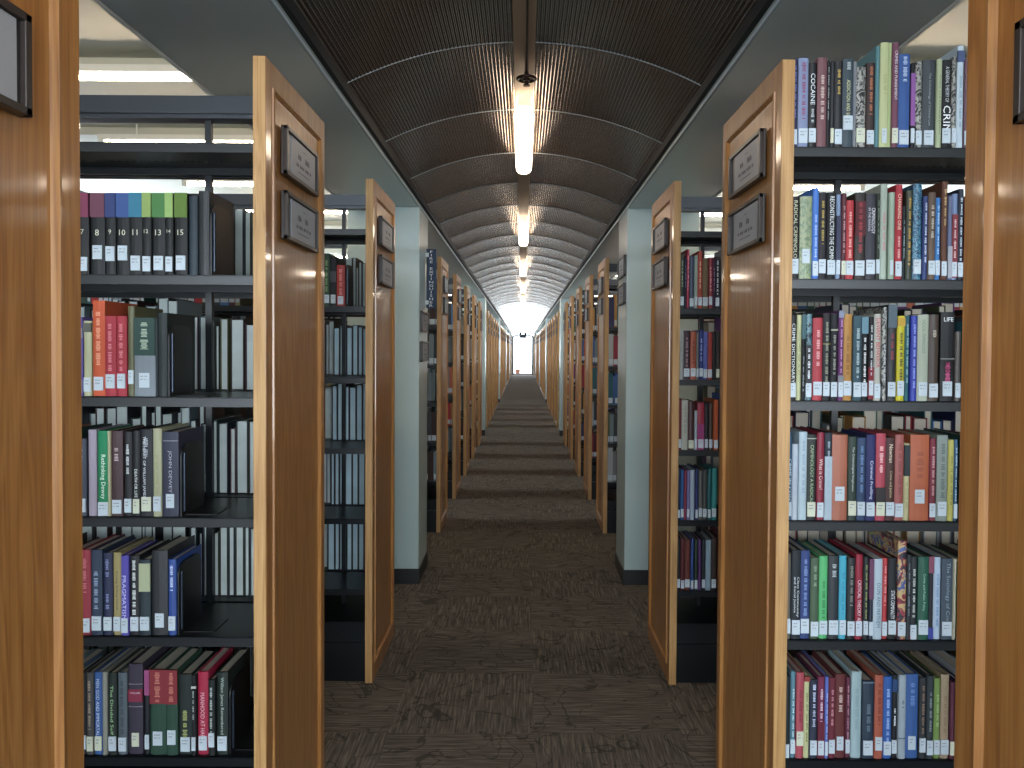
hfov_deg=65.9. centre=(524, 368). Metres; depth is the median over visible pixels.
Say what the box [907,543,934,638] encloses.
book
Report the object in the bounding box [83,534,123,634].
book
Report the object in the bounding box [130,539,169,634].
book
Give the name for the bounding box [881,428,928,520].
book
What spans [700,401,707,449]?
book
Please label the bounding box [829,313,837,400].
book
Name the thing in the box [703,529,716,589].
book
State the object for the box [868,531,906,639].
book
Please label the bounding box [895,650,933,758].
book
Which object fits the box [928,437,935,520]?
book
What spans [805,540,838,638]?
book
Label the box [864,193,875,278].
book
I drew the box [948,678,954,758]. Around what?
book
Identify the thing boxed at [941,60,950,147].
book
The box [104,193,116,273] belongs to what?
book
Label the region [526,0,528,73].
conduit
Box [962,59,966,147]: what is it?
book
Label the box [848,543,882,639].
book
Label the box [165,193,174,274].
book
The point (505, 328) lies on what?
column
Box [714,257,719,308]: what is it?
book
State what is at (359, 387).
book
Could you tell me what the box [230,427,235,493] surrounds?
book
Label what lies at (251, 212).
book
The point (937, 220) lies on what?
book
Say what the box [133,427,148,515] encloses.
book
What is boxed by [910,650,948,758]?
book
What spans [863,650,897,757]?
book
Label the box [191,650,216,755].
book
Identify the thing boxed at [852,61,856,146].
book
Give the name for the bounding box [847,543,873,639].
book
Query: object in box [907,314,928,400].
book
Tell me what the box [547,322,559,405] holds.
bookcase
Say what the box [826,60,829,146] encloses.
book
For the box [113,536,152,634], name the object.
book
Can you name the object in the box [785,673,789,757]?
book
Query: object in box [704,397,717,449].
book
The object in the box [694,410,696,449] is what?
book
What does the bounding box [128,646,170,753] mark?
book
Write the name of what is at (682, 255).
book
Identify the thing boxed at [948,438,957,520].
book
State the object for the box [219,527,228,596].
book
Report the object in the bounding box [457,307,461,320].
sign plaque
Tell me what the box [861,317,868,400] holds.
book
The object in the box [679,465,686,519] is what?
book
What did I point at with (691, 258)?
book
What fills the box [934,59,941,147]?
book
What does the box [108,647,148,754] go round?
book
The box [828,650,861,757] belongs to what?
book
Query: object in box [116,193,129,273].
book
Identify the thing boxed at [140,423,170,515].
book
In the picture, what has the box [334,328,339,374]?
book
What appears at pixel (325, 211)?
lamp
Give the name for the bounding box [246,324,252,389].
book
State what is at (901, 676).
book
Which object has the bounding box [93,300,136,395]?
book
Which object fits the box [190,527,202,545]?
book
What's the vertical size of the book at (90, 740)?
0.192 m
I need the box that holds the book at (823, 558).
[797,540,827,638]
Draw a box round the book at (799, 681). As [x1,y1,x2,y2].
[787,653,803,758]
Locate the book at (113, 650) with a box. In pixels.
[83,648,116,753]
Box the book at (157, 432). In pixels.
[153,423,188,516]
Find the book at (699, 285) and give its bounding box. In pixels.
[690,251,701,307]
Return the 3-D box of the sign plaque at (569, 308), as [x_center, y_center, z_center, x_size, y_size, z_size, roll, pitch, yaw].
[0.552,-0.700,9.693,0.016,0.116,0.292,0,1,0]
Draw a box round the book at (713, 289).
[712,258,714,307]
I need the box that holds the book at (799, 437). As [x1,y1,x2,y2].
[790,427,806,519]
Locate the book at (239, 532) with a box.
[235,528,244,596]
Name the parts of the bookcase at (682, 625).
moulding, panel, shelf, shelf, shelf, shelf, shelf, rail, shelf, shelf, shelf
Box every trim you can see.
[93,0,333,193]
[270,0,507,328]
[277,0,511,333]
[348,41,700,332]
[512,0,536,311]
[533,0,773,334]
[536,0,780,331]
[611,0,962,278]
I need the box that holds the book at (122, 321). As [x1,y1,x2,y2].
[117,316,128,395]
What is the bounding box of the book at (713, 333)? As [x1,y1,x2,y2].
[712,332,715,379]
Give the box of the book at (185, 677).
[179,649,216,753]
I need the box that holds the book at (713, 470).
[703,463,716,519]
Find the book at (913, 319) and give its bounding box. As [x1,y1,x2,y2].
[908,316,916,400]
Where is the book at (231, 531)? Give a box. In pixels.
[228,528,234,596]
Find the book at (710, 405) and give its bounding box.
[701,401,712,449]
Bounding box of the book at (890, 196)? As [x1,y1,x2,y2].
[886,192,894,278]
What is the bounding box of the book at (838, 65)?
[833,61,842,146]
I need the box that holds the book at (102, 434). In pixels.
[98,424,141,515]
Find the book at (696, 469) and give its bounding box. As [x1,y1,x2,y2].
[687,463,697,519]
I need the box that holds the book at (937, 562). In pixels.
[910,542,940,638]
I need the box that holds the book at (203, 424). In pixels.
[201,423,205,492]
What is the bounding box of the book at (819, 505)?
[794,426,823,519]
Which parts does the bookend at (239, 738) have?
foot plate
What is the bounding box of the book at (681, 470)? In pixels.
[678,466,683,519]
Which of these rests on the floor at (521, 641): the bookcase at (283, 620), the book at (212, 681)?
the bookcase at (283, 620)
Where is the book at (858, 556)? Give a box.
[829,538,862,638]
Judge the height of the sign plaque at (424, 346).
0.116 m
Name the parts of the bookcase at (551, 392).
moulding, panel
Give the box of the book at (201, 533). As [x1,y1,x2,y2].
[199,531,202,595]
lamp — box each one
[79,64,190,80]
[97,124,252,142]
[182,180,252,187]
[246,210,346,213]
[324,226,346,228]
[332,253,346,257]
[514,104,533,173]
[518,221,528,246]
[520,262,526,276]
[520,283,525,292]
[699,213,721,215]
[699,229,721,230]
[793,184,864,191]
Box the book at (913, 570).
[906,551,916,638]
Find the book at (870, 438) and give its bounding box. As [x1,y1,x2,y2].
[841,429,875,520]
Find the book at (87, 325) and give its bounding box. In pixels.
[83,321,92,395]
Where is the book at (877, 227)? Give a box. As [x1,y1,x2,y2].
[875,193,879,278]
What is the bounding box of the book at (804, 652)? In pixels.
[801,650,828,758]
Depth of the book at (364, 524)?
3.36 m
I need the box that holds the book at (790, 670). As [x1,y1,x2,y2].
[787,662,795,757]
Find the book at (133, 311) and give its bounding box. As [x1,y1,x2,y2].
[128,306,162,395]
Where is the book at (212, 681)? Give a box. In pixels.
[208,656,231,755]
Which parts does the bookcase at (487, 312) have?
moulding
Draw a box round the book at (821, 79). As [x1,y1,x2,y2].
[814,57,826,146]
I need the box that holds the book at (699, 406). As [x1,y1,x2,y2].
[694,400,703,449]
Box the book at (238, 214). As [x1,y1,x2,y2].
[234,209,247,274]
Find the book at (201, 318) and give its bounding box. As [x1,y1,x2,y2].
[199,316,226,389]
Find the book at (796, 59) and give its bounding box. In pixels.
[794,58,797,146]
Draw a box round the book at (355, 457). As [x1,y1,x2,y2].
[352,454,358,504]
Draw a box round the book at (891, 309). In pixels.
[862,305,896,400]
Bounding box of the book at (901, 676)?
[872,651,905,758]
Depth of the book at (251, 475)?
2.11 m
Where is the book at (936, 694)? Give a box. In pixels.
[906,652,939,758]
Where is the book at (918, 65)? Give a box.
[914,61,921,146]
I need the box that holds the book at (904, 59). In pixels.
[897,54,909,146]
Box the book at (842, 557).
[814,539,846,638]
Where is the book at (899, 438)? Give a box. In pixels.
[867,428,903,520]
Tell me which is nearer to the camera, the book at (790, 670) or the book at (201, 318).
the book at (790, 670)
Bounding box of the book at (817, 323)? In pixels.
[811,318,822,399]
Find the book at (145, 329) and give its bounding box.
[134,318,157,395]
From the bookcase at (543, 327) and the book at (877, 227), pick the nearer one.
the book at (877, 227)
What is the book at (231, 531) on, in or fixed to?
on the bookcase at (283, 620)
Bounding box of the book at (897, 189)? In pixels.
[887,184,902,278]
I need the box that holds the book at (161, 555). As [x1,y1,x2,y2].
[152,535,194,634]
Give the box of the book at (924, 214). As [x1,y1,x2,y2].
[920,196,927,279]
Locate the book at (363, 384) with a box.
[363,384,364,439]
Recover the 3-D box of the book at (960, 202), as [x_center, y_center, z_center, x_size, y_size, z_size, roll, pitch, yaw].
[0.997,-0.308,1.887,0.013,0.207,0.165,0,1,0]
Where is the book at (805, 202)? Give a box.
[798,196,811,278]
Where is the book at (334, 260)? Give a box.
[330,256,344,305]
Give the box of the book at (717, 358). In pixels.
[715,331,719,379]
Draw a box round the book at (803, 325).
[792,313,805,399]
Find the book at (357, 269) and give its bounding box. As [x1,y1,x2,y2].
[356,267,358,305]
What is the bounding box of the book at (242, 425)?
[236,416,252,493]
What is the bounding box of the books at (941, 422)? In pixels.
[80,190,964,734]
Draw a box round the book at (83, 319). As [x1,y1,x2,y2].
[81,317,92,395]
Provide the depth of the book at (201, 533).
2.11 m
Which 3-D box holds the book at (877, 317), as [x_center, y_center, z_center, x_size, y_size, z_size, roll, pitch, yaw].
[0.809,-0.027,1.883,0.015,0.199,0.147,0,1,0]
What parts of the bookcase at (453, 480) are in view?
shelf, rail, panel, moulding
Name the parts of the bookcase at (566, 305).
moulding, panel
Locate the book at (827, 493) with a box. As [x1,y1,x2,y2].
[807,426,831,519]
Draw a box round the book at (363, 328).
[363,328,364,374]
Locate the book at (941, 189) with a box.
[922,181,947,279]
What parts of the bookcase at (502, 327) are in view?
moulding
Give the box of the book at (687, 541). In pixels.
[679,531,689,589]
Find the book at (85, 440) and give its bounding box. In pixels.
[82,436,88,515]
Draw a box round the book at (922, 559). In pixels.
[906,546,928,639]
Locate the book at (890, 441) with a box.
[884,436,894,520]
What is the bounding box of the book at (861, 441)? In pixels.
[840,431,865,520]
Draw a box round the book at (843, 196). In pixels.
[839,193,846,278]
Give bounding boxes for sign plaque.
[0,0,32,117]
[281,125,318,196]
[281,190,318,252]
[378,216,393,252]
[378,254,393,288]
[420,311,428,332]
[420,341,428,361]
[443,276,448,293]
[443,297,448,314]
[457,289,461,303]
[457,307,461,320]
[467,313,470,324]
[468,299,470,310]
[568,306,570,316]
[575,299,578,311]
[575,314,577,325]
[584,290,588,304]
[584,307,588,321]
[597,277,602,294]
[597,298,602,315]
[617,255,625,279]
[617,282,625,305]
[652,217,667,254]
[652,256,667,290]
[727,193,764,255]
[728,128,765,199]
[1013,18,1023,124]
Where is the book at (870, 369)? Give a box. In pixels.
[867,317,873,400]
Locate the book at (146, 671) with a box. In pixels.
[144,647,175,753]
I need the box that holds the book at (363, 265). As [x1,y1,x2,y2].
[362,263,365,305]
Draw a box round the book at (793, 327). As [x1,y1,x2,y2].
[790,315,796,399]
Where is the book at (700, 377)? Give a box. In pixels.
[694,330,702,379]
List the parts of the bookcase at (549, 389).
moulding, panel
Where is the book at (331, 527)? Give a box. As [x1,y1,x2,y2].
[328,524,334,569]
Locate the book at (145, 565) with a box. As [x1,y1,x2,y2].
[139,553,151,635]
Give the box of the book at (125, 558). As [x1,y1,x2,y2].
[121,540,157,635]
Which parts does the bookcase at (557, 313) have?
moulding, panel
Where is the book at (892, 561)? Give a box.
[861,542,896,638]
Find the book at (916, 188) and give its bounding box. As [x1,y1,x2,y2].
[902,184,921,279]
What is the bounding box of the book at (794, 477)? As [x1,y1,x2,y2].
[791,442,797,519]
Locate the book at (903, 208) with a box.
[901,206,904,278]
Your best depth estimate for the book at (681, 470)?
3.10 m
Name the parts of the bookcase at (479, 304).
panel, moulding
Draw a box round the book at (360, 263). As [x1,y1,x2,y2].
[359,262,364,305]
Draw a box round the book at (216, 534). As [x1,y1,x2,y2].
[214,530,219,595]
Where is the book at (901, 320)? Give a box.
[895,316,905,400]
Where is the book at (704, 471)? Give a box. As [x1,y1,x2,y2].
[694,464,706,519]
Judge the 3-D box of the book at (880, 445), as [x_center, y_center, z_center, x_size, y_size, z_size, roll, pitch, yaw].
[0.818,0.248,1.886,0.022,0.201,0.147,0,1,0]
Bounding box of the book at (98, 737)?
[94,646,134,754]
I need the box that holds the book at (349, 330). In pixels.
[347,327,352,374]
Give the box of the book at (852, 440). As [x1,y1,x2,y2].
[831,430,856,520]
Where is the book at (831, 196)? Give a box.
[825,192,835,278]
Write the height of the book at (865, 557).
0.192 m
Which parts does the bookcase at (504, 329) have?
moulding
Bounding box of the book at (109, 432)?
[108,425,137,515]
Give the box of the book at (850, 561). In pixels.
[827,541,854,638]
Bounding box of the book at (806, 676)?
[787,651,809,757]
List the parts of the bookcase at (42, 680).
moulding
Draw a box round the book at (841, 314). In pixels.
[816,311,844,400]
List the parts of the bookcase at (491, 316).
panel, moulding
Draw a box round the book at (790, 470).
[789,432,791,519]
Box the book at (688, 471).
[679,464,689,519]
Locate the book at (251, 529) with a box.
[250,528,253,596]
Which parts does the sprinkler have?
stem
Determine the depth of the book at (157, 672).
1.83 m
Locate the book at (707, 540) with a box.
[697,530,710,590]
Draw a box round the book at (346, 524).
[346,524,346,569]
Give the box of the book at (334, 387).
[332,384,337,439]
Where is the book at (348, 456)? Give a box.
[346,454,351,504]
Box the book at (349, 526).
[347,524,351,569]
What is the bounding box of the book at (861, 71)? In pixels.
[855,67,865,146]
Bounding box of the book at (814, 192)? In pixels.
[797,187,818,278]
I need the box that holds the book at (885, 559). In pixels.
[855,542,887,638]
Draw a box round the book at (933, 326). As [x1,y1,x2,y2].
[927,315,938,400]
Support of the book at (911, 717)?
on the bookcase at (759, 290)
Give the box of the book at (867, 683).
[845,654,874,758]
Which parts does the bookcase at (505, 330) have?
moulding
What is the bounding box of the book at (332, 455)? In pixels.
[331,454,334,504]
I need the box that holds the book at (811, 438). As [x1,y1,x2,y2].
[806,432,816,519]
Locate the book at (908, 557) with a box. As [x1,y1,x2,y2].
[905,553,910,639]
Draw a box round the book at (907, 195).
[902,191,912,278]
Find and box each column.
[347,207,427,568]
[462,298,485,429]
[495,318,499,398]
[503,327,506,384]
[508,332,509,377]
[539,327,542,384]
[545,319,550,398]
[559,299,583,429]
[616,209,699,569]
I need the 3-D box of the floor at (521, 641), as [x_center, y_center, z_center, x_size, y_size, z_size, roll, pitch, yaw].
[-0.055,0.907,19.426,9.200,0.100,45.200,0,1,0]
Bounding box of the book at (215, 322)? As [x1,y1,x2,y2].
[214,321,219,389]
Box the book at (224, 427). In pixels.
[218,417,247,493]
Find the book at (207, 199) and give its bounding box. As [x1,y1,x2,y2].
[199,191,233,274]
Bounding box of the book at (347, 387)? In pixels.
[346,384,356,439]
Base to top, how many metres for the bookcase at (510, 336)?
1.968 m
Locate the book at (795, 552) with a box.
[788,541,800,638]
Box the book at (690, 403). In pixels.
[686,399,693,449]
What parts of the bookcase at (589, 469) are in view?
moulding, panel, shelf, rail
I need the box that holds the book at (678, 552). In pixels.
[677,536,679,589]
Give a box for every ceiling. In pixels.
[79,0,451,295]
[294,0,757,333]
[594,0,968,296]
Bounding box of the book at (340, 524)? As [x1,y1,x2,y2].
[340,524,341,569]
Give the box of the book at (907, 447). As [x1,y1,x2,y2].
[902,442,910,520]
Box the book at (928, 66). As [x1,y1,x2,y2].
[921,60,935,146]
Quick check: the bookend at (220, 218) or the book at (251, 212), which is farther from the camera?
the book at (251, 212)
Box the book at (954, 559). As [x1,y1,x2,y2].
[922,543,956,639]
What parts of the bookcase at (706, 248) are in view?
rail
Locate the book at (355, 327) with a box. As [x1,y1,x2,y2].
[353,325,364,374]
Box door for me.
[512,334,532,374]
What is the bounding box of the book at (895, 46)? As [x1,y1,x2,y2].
[890,42,898,146]
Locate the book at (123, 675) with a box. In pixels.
[118,664,128,754]
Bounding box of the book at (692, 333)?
[690,331,695,379]
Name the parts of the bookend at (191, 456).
plate, foot plate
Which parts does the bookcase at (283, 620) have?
rail, shelf, shelf, shelf, shelf, shelf, shelf, shelf, shelf, shelf, shelf, shelf, shelf, panel, moulding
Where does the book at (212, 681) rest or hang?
on the bookcase at (283, 620)
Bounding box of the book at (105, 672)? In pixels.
[102,646,139,754]
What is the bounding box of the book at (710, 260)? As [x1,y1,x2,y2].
[708,258,712,307]
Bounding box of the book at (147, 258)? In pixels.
[142,192,152,274]
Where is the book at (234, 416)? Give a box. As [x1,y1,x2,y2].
[214,414,241,493]
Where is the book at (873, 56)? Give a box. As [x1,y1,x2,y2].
[857,46,879,146]
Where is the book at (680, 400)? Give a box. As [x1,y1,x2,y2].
[679,398,681,449]
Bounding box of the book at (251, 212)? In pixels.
[251,212,252,274]
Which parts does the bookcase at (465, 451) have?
rail, panel, moulding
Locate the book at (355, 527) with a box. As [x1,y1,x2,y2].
[352,524,358,569]
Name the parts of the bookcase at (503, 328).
moulding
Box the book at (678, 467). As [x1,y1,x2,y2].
[678,467,679,519]
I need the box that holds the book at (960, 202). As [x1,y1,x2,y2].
[947,189,963,279]
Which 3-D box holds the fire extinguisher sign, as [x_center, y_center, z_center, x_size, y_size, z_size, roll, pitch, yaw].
[-0.555,-0.529,4.663,0.066,0.350,0.012,0,1,0]
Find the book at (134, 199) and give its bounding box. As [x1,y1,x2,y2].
[128,193,142,274]
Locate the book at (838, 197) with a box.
[835,195,840,278]
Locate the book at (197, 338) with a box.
[195,316,199,389]
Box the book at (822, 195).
[818,192,826,278]
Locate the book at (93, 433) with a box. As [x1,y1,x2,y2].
[89,424,129,515]
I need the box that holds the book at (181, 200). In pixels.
[174,193,191,274]
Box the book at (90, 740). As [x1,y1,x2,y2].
[86,647,126,754]
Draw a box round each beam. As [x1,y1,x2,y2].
[100,0,511,334]
[534,0,955,334]
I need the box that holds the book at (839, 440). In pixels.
[821,428,847,519]
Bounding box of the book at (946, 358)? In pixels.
[914,312,954,400]
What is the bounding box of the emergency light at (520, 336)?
[519,332,526,337]
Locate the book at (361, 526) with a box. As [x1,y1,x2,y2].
[358,524,363,569]
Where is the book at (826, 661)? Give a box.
[813,650,844,757]
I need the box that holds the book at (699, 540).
[691,531,700,589]
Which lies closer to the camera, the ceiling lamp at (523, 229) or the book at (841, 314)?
the book at (841, 314)
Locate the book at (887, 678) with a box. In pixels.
[860,651,891,758]
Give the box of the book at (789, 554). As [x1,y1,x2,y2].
[787,551,790,638]
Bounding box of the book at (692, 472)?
[683,464,694,519]
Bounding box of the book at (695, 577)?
[687,531,697,590]
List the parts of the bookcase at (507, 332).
moulding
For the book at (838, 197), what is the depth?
1.80 m
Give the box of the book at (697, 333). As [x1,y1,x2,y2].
[696,332,698,379]
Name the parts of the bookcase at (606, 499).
moulding, panel, shelf, shelf, rail, shelf, shelf, shelf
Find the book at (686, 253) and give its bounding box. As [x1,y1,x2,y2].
[681,249,689,307]
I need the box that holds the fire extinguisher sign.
[426,249,435,307]
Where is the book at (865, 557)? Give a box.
[842,541,868,639]
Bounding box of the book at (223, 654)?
[198,647,232,753]
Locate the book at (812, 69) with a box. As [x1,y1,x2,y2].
[807,62,816,146]
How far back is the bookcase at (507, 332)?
29.91 m
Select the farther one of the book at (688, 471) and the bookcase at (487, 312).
the bookcase at (487, 312)
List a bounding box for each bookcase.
[0,0,83,767]
[79,56,323,767]
[188,179,394,682]
[232,244,346,324]
[427,257,447,532]
[427,274,460,498]
[435,286,469,475]
[448,295,476,458]
[449,301,481,445]
[486,311,489,427]
[486,314,492,420]
[486,317,494,414]
[486,319,496,409]
[497,321,498,405]
[500,325,501,398]
[501,327,502,395]
[502,328,503,393]
[503,329,504,391]
[504,330,505,389]
[506,344,506,385]
[507,332,507,383]
[508,334,508,381]
[510,336,510,376]
[511,337,511,369]
[534,345,534,376]
[535,336,535,376]
[536,335,536,380]
[537,334,537,382]
[538,355,538,385]
[540,330,540,389]
[541,329,541,391]
[542,328,542,393]
[543,327,543,396]
[544,325,545,399]
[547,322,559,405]
[548,320,559,410]
[550,317,559,414]
[553,314,559,420]
[555,311,559,427]
[563,302,596,446]
[568,295,597,459]
[575,287,616,476]
[584,275,618,499]
[596,258,698,533]
[648,181,861,684]
[696,247,721,531]
[715,59,965,767]
[954,0,1023,767]
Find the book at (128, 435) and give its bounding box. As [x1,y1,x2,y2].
[124,425,155,515]
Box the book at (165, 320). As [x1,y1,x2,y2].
[158,313,194,396]
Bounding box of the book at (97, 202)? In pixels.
[90,193,105,273]
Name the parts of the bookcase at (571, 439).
moulding, panel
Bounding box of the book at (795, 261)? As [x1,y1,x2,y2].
[792,196,798,278]
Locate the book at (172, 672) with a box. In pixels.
[165,647,201,754]
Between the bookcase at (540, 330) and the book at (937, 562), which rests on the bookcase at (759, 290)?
the book at (937, 562)
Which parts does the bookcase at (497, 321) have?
moulding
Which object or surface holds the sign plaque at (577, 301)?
attached to the bookcase at (579, 452)
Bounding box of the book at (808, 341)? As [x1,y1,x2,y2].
[804,314,812,399]
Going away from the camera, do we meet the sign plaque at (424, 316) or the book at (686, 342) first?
the book at (686, 342)
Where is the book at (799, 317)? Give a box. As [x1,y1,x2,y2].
[795,315,801,399]
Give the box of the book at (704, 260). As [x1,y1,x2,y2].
[702,258,707,307]
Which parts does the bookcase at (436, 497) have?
shelf, shelf, shelf, shelf, panel, moulding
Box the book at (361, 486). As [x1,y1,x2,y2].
[358,454,364,504]
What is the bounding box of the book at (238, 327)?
[231,319,252,389]
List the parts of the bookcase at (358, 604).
rail, shelf, shelf, shelf, shelf, shelf, shelf, shelf, shelf, shelf, shelf, shelf, shelf, panel, moulding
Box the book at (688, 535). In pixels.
[683,530,693,590]
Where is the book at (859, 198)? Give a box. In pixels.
[846,192,865,278]
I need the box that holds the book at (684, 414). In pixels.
[680,398,687,449]
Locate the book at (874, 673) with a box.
[847,650,882,758]
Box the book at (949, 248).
[946,196,952,279]
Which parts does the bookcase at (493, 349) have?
panel, moulding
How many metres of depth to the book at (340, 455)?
3.36 m
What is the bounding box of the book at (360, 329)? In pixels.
[358,327,364,374]
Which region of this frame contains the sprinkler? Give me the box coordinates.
[516,71,536,86]
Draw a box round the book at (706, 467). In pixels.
[700,463,710,519]
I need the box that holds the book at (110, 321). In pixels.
[105,316,116,395]
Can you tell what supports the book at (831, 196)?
on the bookcase at (759, 290)
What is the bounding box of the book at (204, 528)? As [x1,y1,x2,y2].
[203,527,218,595]
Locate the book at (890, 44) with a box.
[888,43,891,146]
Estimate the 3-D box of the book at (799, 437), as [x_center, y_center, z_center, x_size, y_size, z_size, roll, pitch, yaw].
[0.640,0.246,1.893,0.018,0.203,0.156,0,1,0]
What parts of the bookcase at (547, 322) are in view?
moulding, panel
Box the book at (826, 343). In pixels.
[812,313,830,399]
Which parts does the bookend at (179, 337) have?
plate, foot plate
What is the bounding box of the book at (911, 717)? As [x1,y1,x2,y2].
[878,650,917,757]
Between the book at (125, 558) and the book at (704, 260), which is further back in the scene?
the book at (704, 260)
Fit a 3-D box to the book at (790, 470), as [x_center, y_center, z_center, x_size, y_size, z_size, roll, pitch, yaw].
[0.610,0.247,1.893,0.009,0.201,0.155,0,1,0]
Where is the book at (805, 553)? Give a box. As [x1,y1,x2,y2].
[788,536,809,638]
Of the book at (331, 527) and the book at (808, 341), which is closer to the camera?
the book at (808, 341)
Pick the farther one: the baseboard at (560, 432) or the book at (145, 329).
the baseboard at (560, 432)
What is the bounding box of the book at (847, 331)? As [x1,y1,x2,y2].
[842,314,851,400]
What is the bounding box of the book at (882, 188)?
[863,184,886,278]
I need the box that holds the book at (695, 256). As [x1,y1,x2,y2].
[694,255,697,307]
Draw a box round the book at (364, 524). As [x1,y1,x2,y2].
[364,524,364,569]
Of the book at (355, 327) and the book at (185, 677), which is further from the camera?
the book at (355, 327)
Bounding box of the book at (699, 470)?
[693,465,701,519]
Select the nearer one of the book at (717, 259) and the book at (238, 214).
the book at (238, 214)
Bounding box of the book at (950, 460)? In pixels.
[946,439,953,520]
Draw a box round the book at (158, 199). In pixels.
[152,193,165,274]
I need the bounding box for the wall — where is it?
[510,335,535,374]
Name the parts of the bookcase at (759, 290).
moulding, panel, shelf, shelf, shelf, shelf, shelf, shelf, shelf, shelf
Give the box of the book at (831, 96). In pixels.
[829,61,833,146]
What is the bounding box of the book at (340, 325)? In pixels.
[340,325,352,374]
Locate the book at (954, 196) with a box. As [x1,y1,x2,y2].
[947,194,957,279]
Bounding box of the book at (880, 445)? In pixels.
[851,427,885,520]
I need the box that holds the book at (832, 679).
[807,653,835,757]
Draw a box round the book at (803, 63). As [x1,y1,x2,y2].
[797,58,808,146]
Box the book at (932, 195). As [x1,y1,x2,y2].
[922,192,935,279]
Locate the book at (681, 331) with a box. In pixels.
[679,330,683,379]
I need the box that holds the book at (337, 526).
[335,524,339,569]
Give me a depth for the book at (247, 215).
2.09 m
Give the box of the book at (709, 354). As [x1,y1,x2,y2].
[707,332,711,379]
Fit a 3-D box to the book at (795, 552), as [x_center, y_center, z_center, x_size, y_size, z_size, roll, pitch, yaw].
[0.625,0.520,1.900,0.021,0.206,0.163,0,1,0]
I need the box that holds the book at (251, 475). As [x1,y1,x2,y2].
[249,420,253,493]
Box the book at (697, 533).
[694,531,704,590]
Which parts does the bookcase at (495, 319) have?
panel, moulding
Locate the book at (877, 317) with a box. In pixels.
[860,314,880,400]
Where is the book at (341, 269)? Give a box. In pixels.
[337,265,345,305]
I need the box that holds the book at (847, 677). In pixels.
[826,653,849,757]
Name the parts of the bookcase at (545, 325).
moulding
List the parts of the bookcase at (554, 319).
moulding, panel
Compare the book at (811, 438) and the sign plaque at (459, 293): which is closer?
the book at (811, 438)
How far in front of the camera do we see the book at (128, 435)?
1.82 m
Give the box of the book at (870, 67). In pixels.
[863,62,874,146]
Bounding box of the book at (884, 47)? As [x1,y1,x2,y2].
[878,42,888,146]
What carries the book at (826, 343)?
on the bookcase at (759, 290)
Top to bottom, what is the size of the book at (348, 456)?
0.236 m
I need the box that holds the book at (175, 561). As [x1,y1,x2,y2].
[168,544,200,634]
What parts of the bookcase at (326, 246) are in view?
shelf, rail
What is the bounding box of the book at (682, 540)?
[678,531,684,590]
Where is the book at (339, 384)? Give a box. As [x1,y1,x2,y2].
[338,383,353,439]
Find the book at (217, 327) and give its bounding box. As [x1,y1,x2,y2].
[215,325,219,389]
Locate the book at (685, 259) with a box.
[684,258,686,307]
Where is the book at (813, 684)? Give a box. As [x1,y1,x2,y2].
[794,656,817,758]
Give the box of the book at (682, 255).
[680,254,683,307]
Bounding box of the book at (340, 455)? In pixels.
[339,454,341,504]
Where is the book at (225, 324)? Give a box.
[220,318,240,389]
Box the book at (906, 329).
[903,316,909,400]
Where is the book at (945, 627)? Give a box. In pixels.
[909,542,952,639]
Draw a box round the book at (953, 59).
[949,57,956,147]
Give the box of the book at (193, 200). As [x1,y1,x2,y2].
[189,196,198,274]
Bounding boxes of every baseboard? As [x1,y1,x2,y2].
[394,551,427,583]
[558,428,562,435]
[615,552,647,584]
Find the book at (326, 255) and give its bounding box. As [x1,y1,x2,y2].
[324,253,333,305]
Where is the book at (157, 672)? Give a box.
[149,647,190,754]
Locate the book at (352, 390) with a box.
[349,386,355,439]
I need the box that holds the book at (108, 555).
[103,537,142,634]
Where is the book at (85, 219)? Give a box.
[80,193,90,273]
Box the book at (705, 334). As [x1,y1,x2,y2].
[703,332,707,379]
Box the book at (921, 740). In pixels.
[895,653,925,758]
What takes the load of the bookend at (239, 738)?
on the bookcase at (283, 620)
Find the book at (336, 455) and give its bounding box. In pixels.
[335,454,338,504]
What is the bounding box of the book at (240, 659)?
[217,648,249,754]
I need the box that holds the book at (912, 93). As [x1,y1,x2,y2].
[909,63,915,146]
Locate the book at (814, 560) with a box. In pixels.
[809,551,818,638]
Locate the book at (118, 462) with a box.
[112,425,153,515]
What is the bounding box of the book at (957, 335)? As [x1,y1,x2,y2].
[953,332,960,400]
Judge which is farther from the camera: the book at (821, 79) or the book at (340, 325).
the book at (340, 325)
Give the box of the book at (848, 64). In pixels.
[841,59,853,146]
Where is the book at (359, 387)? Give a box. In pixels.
[356,384,362,439]
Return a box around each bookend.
[168,325,217,396]
[178,553,227,634]
[180,440,230,515]
[210,205,231,274]
[229,667,253,753]
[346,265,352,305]
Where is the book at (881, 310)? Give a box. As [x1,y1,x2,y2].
[853,307,886,400]
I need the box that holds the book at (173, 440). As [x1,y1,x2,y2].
[162,426,203,516]
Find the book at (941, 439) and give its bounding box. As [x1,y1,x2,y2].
[906,429,947,520]
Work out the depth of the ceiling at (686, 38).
2.93 m
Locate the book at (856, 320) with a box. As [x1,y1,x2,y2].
[851,316,861,400]
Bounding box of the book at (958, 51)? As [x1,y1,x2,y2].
[940,45,964,147]
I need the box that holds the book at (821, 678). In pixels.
[796,652,824,757]
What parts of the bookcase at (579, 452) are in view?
moulding, panel, rail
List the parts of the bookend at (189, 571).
plate, foot plate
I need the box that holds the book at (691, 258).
[689,256,693,307]
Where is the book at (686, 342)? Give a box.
[683,330,689,379]
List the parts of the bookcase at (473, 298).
panel, moulding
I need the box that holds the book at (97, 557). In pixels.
[91,534,133,634]
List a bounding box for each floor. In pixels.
[324,375,716,767]
[514,365,531,373]
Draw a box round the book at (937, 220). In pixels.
[934,198,939,279]
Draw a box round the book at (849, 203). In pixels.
[845,200,853,278]
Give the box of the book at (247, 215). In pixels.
[244,211,251,274]
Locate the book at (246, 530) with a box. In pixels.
[244,528,249,595]

